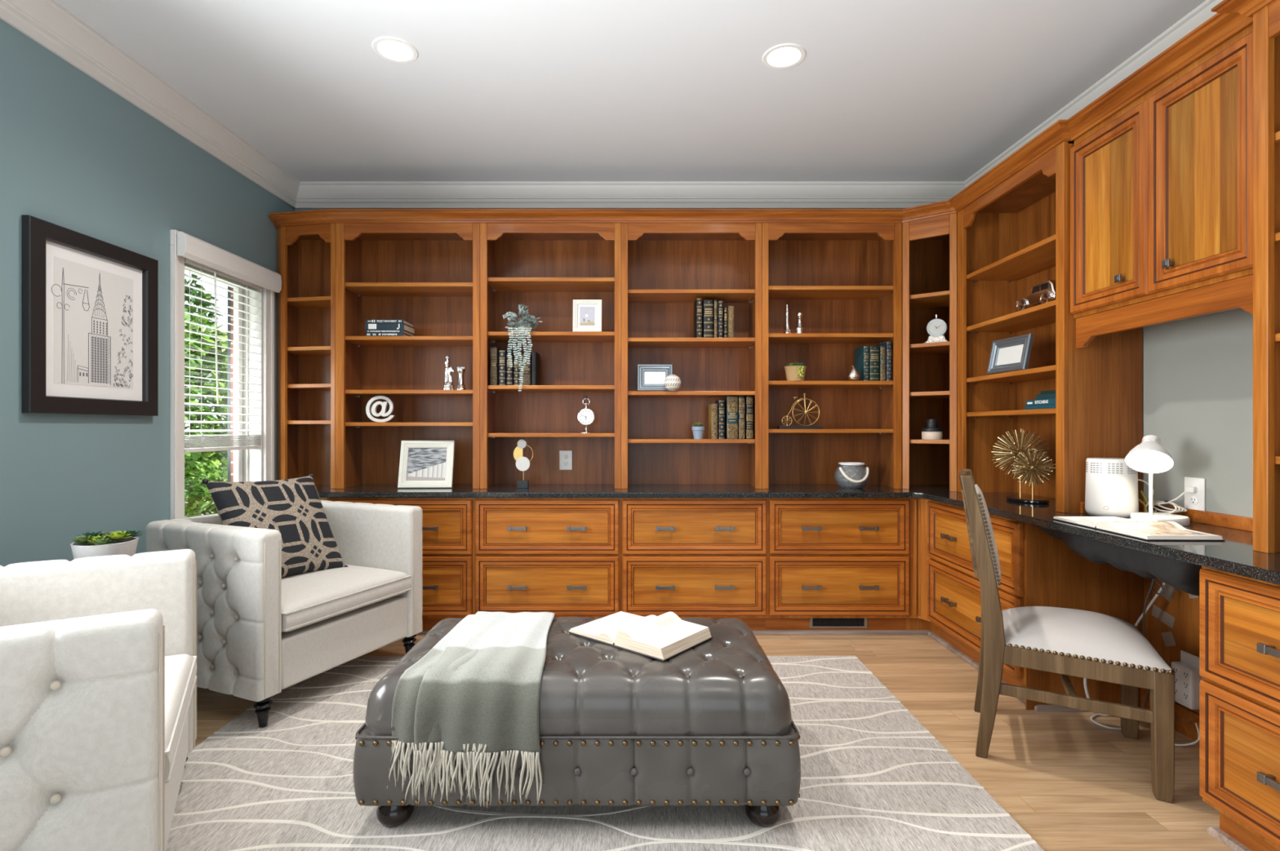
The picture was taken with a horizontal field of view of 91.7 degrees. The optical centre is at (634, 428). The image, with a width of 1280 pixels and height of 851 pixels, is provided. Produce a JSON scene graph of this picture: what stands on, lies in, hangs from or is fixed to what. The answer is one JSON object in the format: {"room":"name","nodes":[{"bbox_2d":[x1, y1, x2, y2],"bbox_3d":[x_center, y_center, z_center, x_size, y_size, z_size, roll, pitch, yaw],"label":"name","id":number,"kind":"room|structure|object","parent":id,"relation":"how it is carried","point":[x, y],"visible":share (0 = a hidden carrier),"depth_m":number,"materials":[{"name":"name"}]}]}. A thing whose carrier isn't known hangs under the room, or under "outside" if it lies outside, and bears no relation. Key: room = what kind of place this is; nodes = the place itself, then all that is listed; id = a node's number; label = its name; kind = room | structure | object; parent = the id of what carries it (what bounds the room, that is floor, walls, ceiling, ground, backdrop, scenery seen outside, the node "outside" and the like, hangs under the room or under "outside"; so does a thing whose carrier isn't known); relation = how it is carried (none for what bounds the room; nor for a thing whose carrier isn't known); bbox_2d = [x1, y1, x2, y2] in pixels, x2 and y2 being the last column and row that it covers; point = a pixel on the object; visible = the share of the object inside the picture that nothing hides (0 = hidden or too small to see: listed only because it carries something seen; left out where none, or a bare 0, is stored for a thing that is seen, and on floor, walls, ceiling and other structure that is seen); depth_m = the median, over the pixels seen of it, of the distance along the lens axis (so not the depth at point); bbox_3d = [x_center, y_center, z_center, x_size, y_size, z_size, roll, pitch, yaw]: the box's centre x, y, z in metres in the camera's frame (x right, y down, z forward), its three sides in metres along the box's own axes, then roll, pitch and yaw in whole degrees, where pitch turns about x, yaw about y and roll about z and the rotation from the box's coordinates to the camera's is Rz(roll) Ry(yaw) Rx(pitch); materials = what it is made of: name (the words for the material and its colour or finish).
{"room":"library","nodes":[
{"label":"library","id":0,"kind":"room"},
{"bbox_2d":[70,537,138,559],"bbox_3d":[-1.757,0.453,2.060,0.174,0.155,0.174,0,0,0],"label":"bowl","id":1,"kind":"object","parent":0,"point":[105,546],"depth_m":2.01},
{"bbox_2d":[0,18,294,567],"bbox_3d":[-2.183,-0.154,0.810,0.180,2.670,6.220,0,0,0],"label":"wall","id":2,"kind":"structure","parent":0,"point":[77,155],"depth_m":2.37,"materials":[{"name":"teal paint"}]},
{"bbox_2d":[22,214,158,416],"bbox_3d":[-2.077,-0.390,2.403,0.028,0.675,0.572,0,0,0],"label":"wall picture","id":3,"kind":"object","parent":2,"relation":"attached to","point":[90,305],"visible":1,"depth_m":2.35,"materials":[{"name":"paper"}]},
{"bbox_2d":[53,256,133,389],"bbox_3d":[-2.085,-0.390,2.403,0.001,0.455,0.352,0,0,0],"label":"print","id":4,"kind":"object","parent":3,"relation":"attached to","point":[93,303],"depth_m":2.38,"materials":[{"name":"paper"}]},
{"bbox_2d":[169,229,274,519],"bbox_3d":[-2.142,-0.137,3.178,0.197,1.515,0.809,0,0,0],"label":"window","id":5,"kind":"structure","parent":2,"relation":"in","point":[253,464],"depth_m":3.47,"materials":[{"name":"white paint"}]},
{"bbox_2d":[227,286,231,482],"bbox_3d":[-2.289,-0.169,3.654,0.033,1.400,0.300,0,0,0],"label":"window frame","id":6,"kind":"structure","parent":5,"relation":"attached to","point":[228,287],"depth_m":3.50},
{"bbox_2d":[177,231,281,453],"bbox_3d":[-2.082,-0.386,3.178,0.117,1.002,0.761,0,0,0],"label":"window blind","id":7,"kind":"object","parent":5,"relation":"attached to","point":[200,256],"visible":0.88,"depth_m":3.12,"materials":[{"name":"white plastic"}]},
{"bbox_2d":[0,0,1223,208],"bbox_3d":[-0.017,-1.420,0.810,4.153,0.138,6.020,0,0,0],"label":"crown molding","id":8,"kind":"structure","parent":2,"relation":"attached to","point":[47,23],"depth_m":3.75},
{"bbox_2d":[294,208,324,211],"bbox_3d":[-0.017,-0.179,3.870,4.153,2.620,0.100,0,0,0],"label":"wall","id":9,"kind":"structure","parent":0,"point":[295,210],"depth_m":3.82,"materials":[{"name":"teal paint"}]},
{"bbox_2d":[267,0,1275,229],"bbox_3d":[0.390,-1.189,3.038,4.731,0.058,2.071,0,0,35],"label":"crown molding","id":10,"kind":"structure","parent":9,"relation":"attached to","point":[1231,17],"depth_m":3.36,"materials":[{"name":"brown wood"}]},
{"bbox_2d":[53,0,1206,182],"bbox_3d":[-0.091,-1.539,0.810,4.703,0.100,6.420,0,0,0],"label":"ceiling","id":11,"kind":"structure","parent":0,"point":[495,91],"depth_m":2.65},
{"bbox_2d":[371,36,418,63],"bbox_3d":[-0.943,-1.487,2.445,0.172,0.004,0.172,0,0,0],"label":"recessed light","id":12,"kind":"object","parent":11,"relation":"in","point":[392,49],"visible":1,"depth_m":2.44,"materials":[{"name":"white plastic"}]},
{"bbox_2d":[762,43,806,69],"bbox_3d":[0.597,-1.487,2.487,0.172,0.004,0.172,0,0,0],"label":"recessed light","id":13,"kind":"object","parent":11,"relation":"in","point":[786,55],"visible":1,"depth_m":2.48,"materials":[{"name":"white plastic"}]},
{"bbox_2d":[193,635,1233,850],"bbox_3d":[-0.017,1.161,0.810,4.193,0.060,6.060,0,0,0],"label":"floor","id":14,"kind":"structure","parent":0,"point":[1071,782],"depth_m":2.16,"materials":[{"name":"brown wood"}]},
{"bbox_2d":[0,549,196,850],"bbox_3d":[-1.483,0.757,1.456,0.700,0.748,0.860,0,0,-31],"label":"armchair","id":15,"kind":"object","parent":14,"relation":"on","point":[98,655],"visible":1,"depth_m":1.23,"materials":[{"name":"beige fabric"}]},
{"bbox_2d":[164,654,196,779],"bbox_3d":[-1.441,0.721,1.481,0.601,0.129,0.658,0,0,-31],"label":"seat cushion","id":16,"kind":"object","parent":15,"relation":"on","point":[180,670],"depth_m":1.61,"materials":[{"name":"beige fabric"}]},
{"bbox_2d":[146,500,422,728],"bbox_3d":[-1.517,0.757,2.795,0.700,0.748,0.860,0,0,23],"label":"armchair","id":17,"kind":"object","parent":14,"relation":"on","point":[261,633],"visible":0.76,"depth_m":2.47,"materials":[{"name":"beige fabric"}]},
{"bbox_2d":[201,474,347,577],"bbox_3d":[-1.595,0.446,2.790,0.245,0.466,0.538,0,0,28],"label":"cushion","id":18,"kind":"object","parent":17,"relation":"on","point":[293,508],"visible":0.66,"depth_m":2.76,"materials":[{"name":"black fabric"}]},
{"bbox_2d":[281,564,411,632],"bbox_3d":[-1.472,0.721,2.776,0.601,0.129,0.658,0,0,23],"label":"seat cushion","id":19,"kind":"object","parent":17,"relation":"on","point":[308,598],"depth_m":2.66,"materials":[{"name":"beige fabric"}]},
{"bbox_2d":[327,497,474,630],"bbox_3d":[-1.270,0.752,3.572,0.797,0.757,0.491,0,0,0],"label":"base cabinet","id":20,"kind":"object","parent":14,"relation":"on","point":[448,523],"visible":0.29,"depth_m":3.35,"materials":[{"name":"brown wood"}]},
{"bbox_2d":[474,497,621,619],"bbox_3d":[-0.474,0.752,3.572,0.796,0.757,0.491,0,0,0],"label":"base cabinet","id":21,"kind":"object","parent":14,"relation":"on","point":[562,557],"visible":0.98,"depth_m":3.36,"materials":[{"name":"brown wood"}]},
{"bbox_2d":[165,656,1044,850],"bbox_3d":[-0.230,1.125,1.538,2.630,0.012,3.036,0,0,0],"label":"rug","id":22,"kind":"object","parent":14,"relation":"on","point":[873,778],"visible":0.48,"depth_m":1.85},
{"bbox_2d":[353,617,800,826],"bbox_3d":[-0.159,0.908,2.030,1.239,0.422,0.681,0,0,0],"label":"ottoman","id":23,"kind":"object","parent":22,"relation":"on","point":[710,723],"visible":0.66,"depth_m":1.70,"materials":[{"name":"grey leather"}]},
{"bbox_2d":[386,611,555,808],"bbox_3d":[-0.463,0.846,1.996,0.427,0.345,0.672,0,0,0],"label":"throw blanket","id":24,"kind":"object","parent":23,"relation":"on","point":[476,691],"visible":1,"depth_m":1.70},
{"bbox_2d":[568,611,712,661],"bbox_3d":[0.016,0.668,2.085,0.408,0.056,0.272,0,0,40],"label":"open book","id":25,"kind":"object","parent":23,"relation":"on","point":[662,637],"visible":1,"depth_m":2.01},
{"bbox_2d":[621,497,767,630],"bbox_3d":[0.322,0.752,3.572,0.796,0.757,0.491,0,0,0],"label":"base cabinet","id":26,"kind":"object","parent":14,"relation":"on","point":[686,557],"visible":0.98,"depth_m":3.36,"materials":[{"name":"brown wood"}]},
{"bbox_2d":[416,630,1089,712],"bbox_3d":[0.075,1.121,2.943,3.470,0.021,0.943,0,0,0],"label":"trim","id":27,"kind":"structure","parent":14,"relation":"on","point":[1038,708],"depth_m":3.40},
{"bbox_2d":[765,497,909,630],"bbox_3d":[1.105,0.752,3.572,0.770,0.757,0.491,0,0,0],"label":"base cabinet","id":28,"kind":"object","parent":14,"relation":"on","point":[828,557],"visible":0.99,"depth_m":3.36,"materials":[{"name":"brown wood"}]},
{"bbox_2d":[809,618,866,628],"bbox_3d":[1.118,1.065,3.411,0.316,0.068,0.008,0,0,0],"label":"floor vent","id":29,"kind":"object","parent":28,"relation":"attached to","point":[814,623],"visible":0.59,"depth_m":3.41,"materials":[{"name":"metal"}]},
{"bbox_2d":[906,497,939,636],"bbox_3d":[1.774,0.752,3.559,0.568,0.757,0.518,0,0,0],"label":"cabinet filler","id":30,"kind":"object","parent":14,"relation":"on","point":[917,620],"visible":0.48,"depth_m":3.35,"materials":[{"name":"brown wood"}]},
{"bbox_2d":[927,500,1143,710],"bbox_3d":[1.795,0.752,2.895,0.526,0.757,0.810,0,0,0],"label":"base cabinet","id":31,"kind":"object","parent":14,"relation":"on","point":[1038,568],"visible":0.59,"depth_m":2.51,"materials":[{"name":"brown wood"}]},
{"bbox_2d":[958,469,1174,803],"bbox_3d":[1.478,0.648,2.211,0.580,0.965,0.499,0,0,28],"label":"desk chair","id":32,"kind":"object","parent":14,"relation":"on","point":[1066,642],"visible":1,"depth_m":2.06,"materials":[{"name":"brown wood"}]},
{"bbox_2d":[1083,578,1199,746],"bbox_3d":[1.893,0.786,2.334,0.341,0.690,0.166,0,0,41],"label":"hanging cables","id":33,"kind":"object","parent":14,"relation":"on","point":[1162,588],"visible":0.59,"depth_m":2.36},
{"bbox_2d":[1140,577,1199,743],"bbox_3d":[2.040,0.752,2.105,0.036,0.757,0.760,0,0,0],"label":"panel","id":34,"kind":"object","parent":14,"relation":"on","point":[1171,624],"visible":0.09,"depth_m":2.34,"materials":[{"name":"brown wood"}]},
{"bbox_2d":[1171,650,1202,710],"bbox_3d":[2.013,0.918,2.251,0.046,0.185,0.121,0,0,0],"label":"power outlet","id":35,"kind":"object","parent":34,"relation":"attached to","point":[1187,677],"visible":0.77,"depth_m":2.25,"materials":[{"name":"white plastic"}]},
{"bbox_2d":[1207,826,1252,850],"bbox_3d":[1.706,1.121,1.269,0.208,0.021,0.938,0,0,0],"label":"trim","id":36,"kind":"structure","parent":14,"relation":"on","point":[1215,832],"depth_m":1.69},
{"bbox_2d":[1199,566,1279,850],"bbox_3d":[1.795,0.752,1.320,0.526,0.757,0.800,0,0,0],"label":"base cabinet","id":37,"kind":"object","parent":14,"relation":"on","point":[1239,615],"visible":0.99,"depth_m":1.60,"materials":[{"name":"brown wood"}]},
{"bbox_3d":[-1.875,0.752,3.597,0.411,0.757,0.442,0,0,0],"label":"cabinet","id":38,"kind":"object","parent":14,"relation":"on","visible":0},
{"bbox_2d":[314,484,1279,585],"bbox_3d":[-0.015,0.359,2.309,4.147,0.030,3.018,0,0,0],"label":"countertop","id":39,"kind":"structure","parent":38,"relation":"on","point":[1235,555],"depth_m":3.32,"materials":[{"name":"black stone"}]},
{"bbox_2d":[276,222,335,488],"bbox_3d":[-1.877,-0.414,3.695,0.422,1.516,0.296,0,0,10],"label":"bookcase","id":40,"kind":"object","parent":39,"relation":"on","point":[306,254],"visible":0.73,"depth_m":3.76,"materials":[{"name":"brown wood"}]},
{"bbox_2d":[335,222,479,488],"bbox_3d":[-1.286,-0.414,3.663,0.817,1.516,0.306,0,0,0],"label":"bookcase","id":41,"kind":"object","parent":39,"relation":"on","point":[426,276],"visible":0.86,"depth_m":3.81,"materials":[{"name":"brown wood"}]},
{"bbox_2d":[365,395,395,422],"bbox_3d":[-1.467,-0.110,3.584,0.153,0.152,0.044,0,0,-13],"label":"sign","id":42,"kind":"object","parent":41,"relation":"on","point":[383,413],"visible":1,"depth_m":3.57,"materials":[{"name":"white ceramic"}]},
{"bbox_2d":[365,333,409,336],"bbox_3d":[-1.430,-0.534,3.625,0.212,0.019,0.161,0,0,0],"label":"book","id":43,"kind":"object","parent":41,"relation":"on","point":[366,334],"visible":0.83,"depth_m":3.54,"materials":[{"name":"paper"}]},
{"bbox_2d":[365,329,413,336],"bbox_3d":[-1.430,-0.552,3.630,0.217,0.017,0.171,0,0,0],"label":"book","id":44,"kind":"object","parent":43,"relation":"on","point":[366,331],"visible":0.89,"depth_m":3.54,"materials":[{"name":"paper"}]},
{"bbox_2d":[365,323,414,334],"bbox_3d":[-1.429,-0.580,3.635,0.220,0.038,0.181,0,0,0],"label":"book","id":45,"kind":"object","parent":44,"relation":"on","point":[403,326],"visible":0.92,"depth_m":3.54,"materials":[{"name":"paper"}]},
{"bbox_2d":[442,355,454,390],"bbox_3d":[-1.074,-0.318,3.580,0.068,0.198,0.068,0,0,0],"label":"chess piece figurines","id":46,"kind":"object","parent":41,"relation":"on","point":[448,380],"visible":1,"depth_m":3.57,"materials":[{"name":"silver metal"}]},
{"bbox_2d":[397,440,454,488],"bbox_3d":[-1.200,0.208,3.595,0.303,0.271,0.118,0,0,-3],"label":"picture frame","id":47,"kind":"object","parent":39,"relation":"on","point":[423,464],"visible":1,"depth_m":3.58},
{"bbox_2d":[406,448,446,480],"bbox_3d":[-1.200,0.209,3.581,0.223,0.195,0.003,0,-14,-3],"label":"photo","id":48,"kind":"object","parent":47,"relation":"attached to","point":[423,464],"depth_m":3.58},
{"bbox_2d":[513,440,533,488],"bbox_3d":[-0.640,0.204,3.555,0.114,0.279,0.040,0,0,0],"label":"disc sculpture","id":49,"kind":"object","parent":39,"relation":"on","point":[522,464],"visible":1,"depth_m":3.55,"materials":[{"name":"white stone"}]},
{"bbox_2d":[480,222,621,488],"bbox_3d":[-0.476,-0.414,3.663,0.799,1.516,0.306,0,0,0],"label":"bookcase","id":50,"kind":"object","parent":39,"relation":"on","point":[543,268],"visible":0.99,"depth_m":3.81,"materials":[{"name":"brown wood"}]},
{"bbox_2d":[489,346,501,385],"bbox_3d":[-0.815,-0.355,3.654,0.043,0.222,0.161,0,0,0],"label":"book","id":51,"kind":"object","parent":50,"relation":"on","point":[494,351],"visible":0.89,"depth_m":3.58,"materials":[{"name":"brown leather"}]},
{"bbox_2d":[498,350,508,385],"bbox_3d":[-0.765,-0.347,3.654,0.039,0.205,0.162,0,0,0],"label":"book","id":52,"kind":"object","parent":50,"relation":"on","point":[502,353],"visible":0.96,"depth_m":3.58,"materials":[{"name":"blue leather"}]},
{"bbox_2d":[502,304,542,392],"bbox_3d":[-0.644,-0.454,3.563,0.212,0.510,0.173,0,0,-22],"label":"trailing plant","id":53,"kind":"object","parent":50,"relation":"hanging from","point":[522,325],"visible":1,"depth_m":3.51,"materials":[{"name":"green plant"}]},
{"bbox_2d":[520,354,531,385],"bbox_3d":[-0.631,-0.335,3.654,0.058,0.180,0.161,0,0,0],"label":"book","id":54,"kind":"object","parent":50,"relation":"on","point":[526,374],"visible":0.59,"depth_m":3.58,"materials":[{"name":"brown leather"}]},
{"bbox_2d":[531,351,540,385],"bbox_3d":[-0.583,-0.342,3.655,0.028,0.195,0.160,0,0,0],"label":"book","id":55,"kind":"object","parent":50,"relation":"on","point":[535,357],"visible":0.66,"depth_m":3.58,"materials":[{"name":"black leather"}]},
{"bbox_2d":[559,450,572,470],"bbox_3d":[-0.423,0.197,3.802,0.078,0.118,0.009,0,0,0],"label":"power outlet","id":56,"kind":"object","parent":50,"relation":"attached to","point":[565,456],"visible":1,"depth_m":3.80,"materials":[{"name":"white plastic"}]},
{"bbox_2d":[577,396,595,433],"bbox_3d":[-0.280,-0.078,3.575,0.091,0.213,0.073,0,0,-36],"label":"clock","id":57,"kind":"object","parent":50,"relation":"on","point":[586,417],"visible":1,"depth_m":3.56,"materials":[{"name":"silver metal"}]},
{"bbox_2d":[573,299,601,332],"bbox_3d":[-0.273,-0.645,3.590,0.166,0.191,0.070,0,0,0],"label":"picture frame","id":58,"kind":"object","parent":50,"relation":"on","point":[587,313],"visible":0.98,"depth_m":3.57,"materials":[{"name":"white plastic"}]},
{"bbox_2d":[579,306,595,325],"bbox_3d":[-0.273,-0.645,3.576,0.086,0.110,0.012,0,0,0],"label":"print","id":59,"kind":"object","parent":58,"relation":"attached to","point":[587,314],"depth_m":3.58,"materials":[{"name":"white paper"}]},
{"bbox_2d":[621,222,761,488],"bbox_3d":[0.322,-0.414,3.663,0.795,1.516,0.306,0,0,0],"label":"bookcase","id":60,"kind":"object","parent":39,"relation":"on","point":[665,267],"visible":0.97,"depth_m":3.81,"materials":[{"name":"brown wood"}]},
{"bbox_2d":[636,364,672,391],"bbox_3d":[0.116,-0.291,3.604,0.207,0.159,0.068,0,0,0],"label":"picture frame","id":61,"kind":"object","parent":60,"relation":"on","point":[650,377],"visible":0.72,"depth_m":3.59,"materials":[{"name":"grey metal"}]},
{"bbox_2d":[644,371,665,384],"bbox_3d":[0.116,-0.290,3.597,0.127,0.078,0.003,0,-7,0],"label":"photo","id":62,"kind":"object","parent":61,"relation":"attached to","point":[650,377],"depth_m":3.60},
{"bbox_2d":[664,374,680,391],"bbox_3d":[0.215,-0.258,3.530,0.095,0.095,0.095,0,0,0],"label":"ornament ball","id":63,"kind":"object","parent":60,"relation":"on","point":[672,382],"visible":1,"depth_m":3.50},
{"bbox_2d":[693,297,702,337],"bbox_3d":[0.373,-0.633,3.654,0.034,0.235,0.162,0,0,0],"label":"book","id":64,"kind":"object","parent":60,"relation":"on","point":[698,303],"visible":0.95,"depth_m":3.58,"materials":[{"name":"black leather"}]},
{"bbox_2d":[702,300,713,337],"bbox_3d":[0.425,-0.626,3.654,0.055,0.222,0.162,0,0,0],"label":"book","id":65,"kind":"object","parent":60,"relation":"on","point":[707,305],"visible":0.98,"depth_m":3.58,"materials":[{"name":"black leather"}]},
{"bbox_2d":[708,404,717,439],"bbox_3d":[0.460,-0.038,3.654,0.035,0.204,0.161,0,0,0],"label":"book","id":66,"kind":"object","parent":60,"relation":"on","point":[713,408],"visible":0.87,"depth_m":3.58,"materials":[{"name":"gold leather"}]},
{"bbox_2d":[715,400,724,439],"bbox_3d":[0.501,-0.050,3.654,0.035,0.226,0.162,0,0,0],"label":"book","id":67,"kind":"object","parent":60,"relation":"on","point":[721,403],"visible":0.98,"depth_m":3.58,"materials":[{"name":"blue leather"}]},
{"bbox_2d":[723,396,737,439],"bbox_3d":[0.562,-0.059,3.654,0.063,0.246,0.161,0,0,0],"label":"book","id":68,"kind":"object","parent":60,"relation":"on","point":[731,402],"visible":0.94,"depth_m":3.58,"materials":[{"name":"leather"}]},
{"bbox_2d":[737,396,745,439],"bbox_3d":[0.617,-0.059,3.654,0.036,0.246,0.161,0,0,0],"label":"book","id":69,"kind":"object","parent":60,"relation":"on","point":[741,400],"visible":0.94,"depth_m":3.58,"materials":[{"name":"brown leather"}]},
{"bbox_2d":[745,396,753,439],"bbox_3d":[0.663,-0.059,3.654,0.039,0.246,0.161,0,0,0],"label":"book","id":70,"kind":"object","parent":60,"relation":"on","point":[748,400],"visible":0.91,"depth_m":3.58,"materials":[{"name":"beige leather"}]},
{"bbox_2d":[761,222,902,488],"bbox_3d":[1.115,-0.414,3.663,0.790,1.516,0.306,0,0,0],"label":"bookcase","id":71,"kind":"object","parent":39,"relation":"on","point":[845,279],"visible":0.84,"depth_m":3.81,"materials":[{"name":"brown wood"}]},
{"bbox_2d":[784,362,808,381],"bbox_3d":[0.925,-0.326,3.575,0.129,0.112,0.128,0,0,38],"label":"plant","id":72,"kind":"object","parent":71,"relation":"on","point":[797,372],"visible":0.99,"depth_m":3.53,"materials":[{"name":"wicker"}]},
{"bbox_2d":[777,393,822,429],"bbox_3d":[0.950,-0.097,3.575,0.246,0.205,0.060,0,0,0],"label":"ornament","id":73,"kind":"object","parent":71,"relation":"on","point":[786,427],"visible":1,"depth_m":3.57,"materials":[{"name":"gold metal"}]},
{"bbox_2d":[853,346,869,381],"bbox_3d":[1.335,-0.371,3.654,0.032,0.204,0.162,0,0,0],"label":"book","id":74,"kind":"object","parent":71,"relation":"on","point":[861,355],"visible":0.95,"depth_m":3.60,"materials":[{"name":"leather"}]},
{"bbox_2d":[869,346,879,381],"bbox_3d":[1.382,-0.370,3.654,0.052,0.202,0.162,0,0,0],"label":"book","id":75,"kind":"object","parent":71,"relation":"on","point":[873,350],"visible":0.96,"depth_m":3.58,"materials":[{"name":"green leather"}]},
{"bbox_2d":[879,346,885,381],"bbox_3d":[1.431,-0.371,3.654,0.031,0.204,0.161,0,0,0],"label":"book","id":76,"kind":"object","parent":71,"relation":"on","point":[882,348],"visible":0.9,"depth_m":3.58,"materials":[{"name":"leather"}]},
{"bbox_2d":[875,342,892,381],"bbox_3d":[1.467,-0.384,3.654,0.030,0.228,0.162,0,0,0],"label":"book","id":77,"kind":"object","parent":71,"relation":"on","point":[888,345],"visible":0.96,"depth_m":3.58,"materials":[{"name":"leather"}]},
{"bbox_2d":[834,462,869,488],"bbox_3d":[1.248,0.272,3.571,0.190,0.144,0.198,0,0,0],"label":"bucket","id":78,"kind":"object","parent":39,"relation":"on","point":[840,471],"visible":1,"depth_m":3.52,"materials":[{"name":"silver ceramic"}]},
{"bbox_2d":[902,213,957,492],"bbox_3d":[1.782,-0.414,3.578,0.539,1.516,0.468,0,0,0],"label":"bookcase","id":79,"kind":"object","parent":39,"relation":"on","point":[929,245],"visible":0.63,"depth_m":3.80,"materials":[{"name":"brown wood"}]},
{"bbox_2d":[921,419,942,439],"bbox_3d":[1.675,0.007,3.500,0.108,0.115,0.108,0,0,0],"label":"jar","id":80,"kind":"object","parent":79,"relation":"on","point":[931,431],"visible":1,"depth_m":3.47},
{"bbox_2d":[923,314,947,343],"bbox_3d":[1.715,-0.561,3.529,0.147,0.174,0.046,0,0,24],"label":"mantel clock","id":81,"kind":"object","parent":79,"relation":"on","point":[936,328],"visible":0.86,"depth_m":3.51,"materials":[{"name":"silver metal"}]},
{"bbox_2d":[991,428,1055,504],"bbox_3d":[1.837,0.173,2.939,0.240,0.342,0.290,0,0,0],"label":"starburst sculpture","id":82,"kind":"object","parent":39,"relation":"on","point":[1026,460],"visible":1,"depth_m":2.90,"materials":[{"name":"gold metal"}]},
{"bbox_2d":[957,140,1142,513],"bbox_3d":[1.895,-0.414,2.927,0.321,1.516,0.830,0,0,0],"label":"bookcase","id":83,"kind":"object","parent":39,"relation":"on","point":[1015,237],"visible":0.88,"depth_m":3.04,"materials":[{"name":"brown wood"}]},
{"bbox_2d":[986,333,1034,374],"bbox_3d":[1.808,-0.350,2.980,0.080,0.170,0.250,0,0,-7],"label":"picture frame","id":84,"kind":"object","parent":83,"relation":"on","point":[1013,353],"visible":0.94,"depth_m":2.97,"materials":[{"name":"grey metal"}]},
{"bbox_2d":[996,344,1023,365],"bbox_3d":[1.802,-0.350,2.979,0.003,0.090,0.170,11,-1,-7],"label":"photo","id":85,"kind":"object","parent":84,"relation":"attached to","point":[1013,354],"depth_m":2.98},
{"bbox_2d":[1015,280,1055,311],"bbox_3d":[1.835,-0.592,2.801,0.088,0.109,0.255,0,0,-3],"label":"model car","id":86,"kind":"object","parent":83,"relation":"on","point":[1044,292],"visible":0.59,"depth_m":2.77,"materials":[{"name":"silver metal"}]},
{"bbox_2d":[1084,457,1138,519],"bbox_3d":[1.850,0.231,2.411,0.166,0.226,0.166,0,0,0],"label":"air purifier","id":87,"kind":"object","parent":39,"relation":"on","point":[1111,485],"visible":0.8,"depth_m":2.35,"materials":[{"name":"white plastic"}]},
{"bbox_2d":[1031,524,1202,595],"bbox_3d":[1.695,0.437,2.083,0.290,0.122,0.703,0,0,0],"label":"sling","id":88,"kind":"object","parent":39,"relation":"hanging from","point":[1184,576],"visible":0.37,"depth_m":1.97,"materials":[{"name":"black fabric"}]},
{"bbox_2d":[1051,516,1225,541],"bbox_3d":[1.684,0.328,2.115,0.235,0.032,0.448,0,0,1],"label":"book","id":89,"kind":"object","parent":39,"relation":"on","point":[1148,530],"visible":1,"depth_m":2.03,"materials":[{"name":"paper"}]},
{"bbox_2d":[1124,435,1190,526],"bbox_3d":[1.885,0.185,2.252,0.205,0.319,0.172,0,0,0],"label":"desk lamp","id":90,"kind":"object","parent":39,"relation":"on","point":[1149,456],"visible":0.97,"depth_m":2.24,"materials":[{"name":"white plastic"}]},
{"bbox_2d":[1146,486,1196,514],"bbox_3d":[2.003,0.279,2.335,0.067,0.130,0.160,0,0,-16],"label":"lamp cord","id":91,"kind":"object","parent":39,"relation":"on","point":[1188,489],"visible":0.74,"depth_m":2.31,"materials":[{"name":"white plastic"}]},
{"bbox_2d":[1253,0,1279,553],"bbox_3d":[1.895,-0.414,1.344,0.321,1.516,0.800,0,0,0],"label":"bookcase","id":92,"kind":"object","parent":39,"relation":"on","point":[1266,22],"visible":1,"depth_m":1.72,"materials":[{"name":"brown wood"}]},
{"bbox_3d":[-1.765,0.831,2.055,0.400,0.600,0.270,0,0,-8],"label":"side table","id":93,"kind":"object","parent":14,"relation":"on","visible":0},
{"bbox_2d":[70,528,143,559],"bbox_3d":[-1.756,0.436,2.060,0.188,0.189,0.174,0,0,0],"label":"succulent planter","id":94,"kind":"object","parent":93,"relation":"on","point":[92,544],"visible":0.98,"depth_m":2.02,"materials":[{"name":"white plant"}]},
{"bbox_2d":[1142,307,1253,518],"bbox_3d":[2.110,-0.179,0.860,0.100,2.620,6.120,0,0,0],"label":"wall","id":95,"kind":"structure","parent":0,"point":[1197,371],"depth_m":2.25,"materials":[{"name":"grey paint"}]},
{"bbox_2d":[1070,22,1253,348],"bbox_3d":[1.898,-0.747,2.128,0.316,0.851,0.765,0,0,0],"label":"upper cabinet","id":96,"kind":"object","parent":95,"relation":"attached to","point":[1162,188],"visible":0.93,"depth_m":2.06,"materials":[{"name":"brown wood"}]},
{"bbox_2d":[1080,502,1253,532],"bbox_3d":[1.929,0.322,2.128,0.259,0.045,0.765,0,0,0],"label":"backsplash","id":97,"kind":"structure","parent":95,"relation":"attached to","point":[1233,522],"depth_m":2.20,"materials":[{"name":"brown wood"}]},
{"bbox_2d":[1184,476,1205,511],"bbox_3d":[2.055,0.245,2.280,0.009,0.126,0.082,0,0,0],"label":"power outlet","id":98,"kind":"object","parent":95,"relation":"attached to","point":[1196,501],"visible":0.94,"depth_m":2.27,"materials":[{"name":"white plastic"}]},
{"label":"outside","id":99,"kind":"structure","parent":0,"visible":0},
{"bbox_3d":[-31.200,1.541,15.000,57.600,0.020,90.000,0,0,0],"label":"ground","id":100,"kind":"structure","parent":99,"visible":0},
{"bbox_2d":[184,274,225,328],"bbox_3d":[-20.578,-3.166,26.091,5.526,9.410,5.943,0,0,0],"label":"tree","id":101,"kind":"object","parent":100,"relation":"on","point":[207,296],"visible":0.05,"depth_m":26.49,"materials":[{"name":"green plant"}]},
{"bbox_2d":[184,459,227,517],"bbox_3d":[-3.373,0.900,5.002,0.716,1.309,0.800,0,0,17],"label":"shrub","id":102,"kind":"object","parent":100,"relation":"on","point":[195,496],"visible":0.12,"depth_m":4.86,"materials":[{"name":"green plant"}]},
{"bbox_2d":[184,306,227,515],"bbox_3d":[-4.525,0.148,6.308,1.411,2.782,1.473,0,0,6],"label":"young tree","id":103,"kind":"object","parent":100,"relation":"on","point":[190,459],"visible":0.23,"depth_m":6.14,"materials":[{"name":"green plant"}]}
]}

